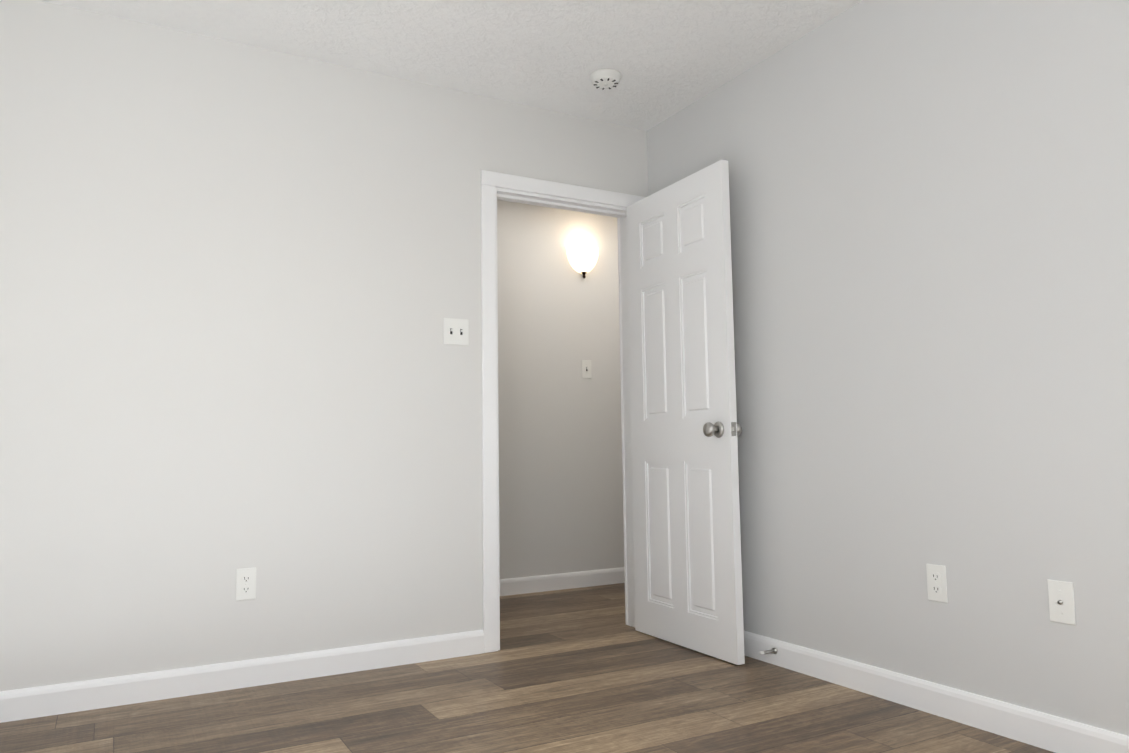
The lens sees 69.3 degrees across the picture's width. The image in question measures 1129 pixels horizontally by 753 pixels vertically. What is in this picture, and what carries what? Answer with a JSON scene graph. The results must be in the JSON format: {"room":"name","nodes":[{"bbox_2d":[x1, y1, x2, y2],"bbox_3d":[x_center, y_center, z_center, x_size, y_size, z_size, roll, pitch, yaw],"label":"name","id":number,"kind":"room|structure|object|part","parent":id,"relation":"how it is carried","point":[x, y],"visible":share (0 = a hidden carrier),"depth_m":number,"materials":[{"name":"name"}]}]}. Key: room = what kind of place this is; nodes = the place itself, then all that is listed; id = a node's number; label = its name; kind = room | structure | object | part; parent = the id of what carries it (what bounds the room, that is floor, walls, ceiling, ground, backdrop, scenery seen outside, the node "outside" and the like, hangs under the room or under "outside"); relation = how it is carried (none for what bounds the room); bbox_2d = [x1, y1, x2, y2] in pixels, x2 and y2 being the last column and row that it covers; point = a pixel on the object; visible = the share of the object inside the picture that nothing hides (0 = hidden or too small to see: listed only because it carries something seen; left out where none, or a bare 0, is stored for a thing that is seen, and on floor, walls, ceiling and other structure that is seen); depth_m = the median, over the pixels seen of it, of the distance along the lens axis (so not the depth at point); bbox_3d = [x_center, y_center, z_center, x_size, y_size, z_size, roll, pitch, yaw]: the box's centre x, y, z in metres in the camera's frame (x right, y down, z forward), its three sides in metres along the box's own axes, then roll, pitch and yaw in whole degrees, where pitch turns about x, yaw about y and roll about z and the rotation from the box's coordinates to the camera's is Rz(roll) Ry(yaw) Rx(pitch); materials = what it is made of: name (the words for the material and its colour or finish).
{"room":"empty bedroom","nodes":[
{"label":"empty bedroom","id":0,"kind":"room"},
{"bbox_2d":[0,0,647,690],"bbox_3d":[-1.109,-0.070,3.215,3.695,2.440,0.120,2,-6,-29],"label":"wall","id":1,"kind":"structure","parent":0,"point":[238,282],"depth_m":3.08,"materials":[{"name":"white paint"}]},
{"bbox_2d":[0,630,483,722],"bbox_3d":[-1.456,1.078,2.831,2.548,0.095,0.014,2,-6,-29],"label":"baseboard","id":2,"kind":"structure","parent":1,"relation":"attached to","point":[41,701],"depth_m":2.95,"materials":[{"name":"white wood"}]},
{"bbox_2d":[236,567,255,600],"bbox_3d":[-1.177,0.767,3.021,0.070,0.115,0.008,2,-6,-29],"label":"electrical outlet","id":3,"kind":"object","parent":1,"relation":"attached to","point":[245,583],"visible":1,"depth_m":3.02,"materials":[{"name":"white plastic"}]},
{"bbox_2d":[443,318,468,345],"bbox_3d":[-0.463,-0.193,3.508,0.116,0.115,0.016,2,-6,-29],"label":"light switch","id":4,"kind":"object","parent":1,"relation":"attached to","point":[455,331],"visible":1,"depth_m":3.51,"materials":[{"name":"white plastic"}]},
{"bbox_2d":[481,170,645,652],"bbox_3d":[0.007,0.144,3.816,0.905,2.092,0.152,2,-6,-29],"label":"door frame","id":5,"kind":"structure","parent":1,"relation":"attached to","point":[495,186],"depth_m":3.64,"materials":[{"name":"white wood"}]},
{"bbox_2d":[626,160,744,664],"bbox_3d":[0.503,0.147,3.592,0.171,2.020,0.747,2,-6,-28],"label":"door","id":6,"kind":"structure","parent":1,"relation":"in","point":[687,543],"depth_m":3.52,"materials":[{"name":"white wood"}]},
{"bbox_3d":[0.503,0.137,3.593,0.171,1.690,0.747,2,-6,-28],"label":"door hardware","id":7,"kind":"part","parent":6,"relation":"part of","materials":[{"name":"silver metal"}]},
{"bbox_2d":[39,0,861,130],"bbox_3d":[0.007,-1.534,1.297,3.695,0.100,4.790,2,-6,-29],"label":"ceiling","id":8,"kind":"structure","parent":0,"point":[666,59],"depth_m":3.17,"materials":[{"name":"white paint"}]},
{"bbox_2d":[590,69,621,89],"bbox_3d":[0.176,-1.267,3.497,0.136,0.040,0.136,2,-6,-29],"label":"smoke detector","id":9,"kind":"object","parent":8,"relation":"attached to","point":[602,79],"visible":1,"depth_m":3.46,"materials":[{"name":"white plastic"}]},
{"bbox_2d":[0,583,1054,752],"bbox_3d":[0.164,1.062,1.820,4.640,0.100,5.990,2,-6,-29],"label":"floor","id":10,"kind":"structure","parent":0,"point":[582,670],"depth_m":2.67,"materials":[{"name":"wood"}]},
{"bbox_2d":[497,200,623,578],"bbox_3d":[-0.753,0.067,4.779,3.440,2.440,0.120,2,-6,-29],"label":"wall","id":11,"kind":"structure","parent":0,"point":[560,473],"depth_m":5.10,"materials":[{"name":"white paint"}]},
{"bbox_2d":[500,567,624,595],"bbox_3d":[-0.705,1.228,4.615,3.200,0.095,0.014,2,-6,-29],"label":"baseboard","id":12,"kind":"structure","parent":11,"relation":"attached to","point":[531,584],"depth_m":4.99,"materials":[{"name":"white wood"}]},
{"bbox_2d":[566,245,598,277],"bbox_3d":[0.135,-0.729,5.229,0.230,0.200,0.092,2,-6,-29],"label":"sconce","id":13,"kind":"object","parent":11,"relation":"attached to","point":[583,259],"visible":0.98,"depth_m":5.20,"materials":[{"name":"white glass"}]},
{"bbox_2d":[582,360,590,377],"bbox_3d":[0.143,-0.048,5.211,0.070,0.115,0.016,2,-6,-29],"label":"light switch","id":14,"kind":"object","parent":11,"relation":"attached to","point":[586,368],"visible":1,"depth_m":5.21,"materials":[{"name":"white plastic"}]},
{"bbox_2d":[647,0,1128,735],"bbox_3d":[1.616,-0.218,1.996,0.120,2.440,4.670,2,-6,-29],"label":"wall","id":15,"kind":"structure","parent":0,"point":[929,228],"depth_m":2.62,"materials":[{"name":"white paint"}]},
{"bbox_2d":[744,631,1128,752],"bbox_3d":[1.545,0.953,1.911,0.014,0.095,4.550,2,-6,-29],"label":"baseboard","id":16,"kind":"structure","parent":15,"relation":"attached to","point":[1052,733],"depth_m":2.54,"materials":[{"name":"white wood"}]},
{"bbox_2d":[759,648,776,654],"bbox_3d":[0.788,1.070,3.172,0.079,0.024,0.024,2,-6,-29],"label":"door stop","id":17,"kind":"object","parent":16,"relation":"attached to","point":[767,652],"visible":0.98,"depth_m":3.17,"materials":[{"name":"grey metal"}]},
{"bbox_2d":[926,564,947,602],"bbox_3d":[1.181,0.656,2.593,0.008,0.115,0.070,2,-6,-29],"label":"electrical outlet","id":18,"kind":"object","parent":15,"relation":"attached to","point":[936,583],"visible":1,"depth_m":2.59,"materials":[{"name":"white plastic"}]},
{"bbox_2d":[1047,579,1075,624],"bbox_3d":[1.367,0.622,2.252,0.014,0.115,0.070,2,-6,-29],"label":"outlet","id":19,"kind":"object","parent":15,"relation":"attached to","point":[1061,602],"visible":1,"depth_m":2.25,"materials":[{"name":"white plastic"}]}
]}

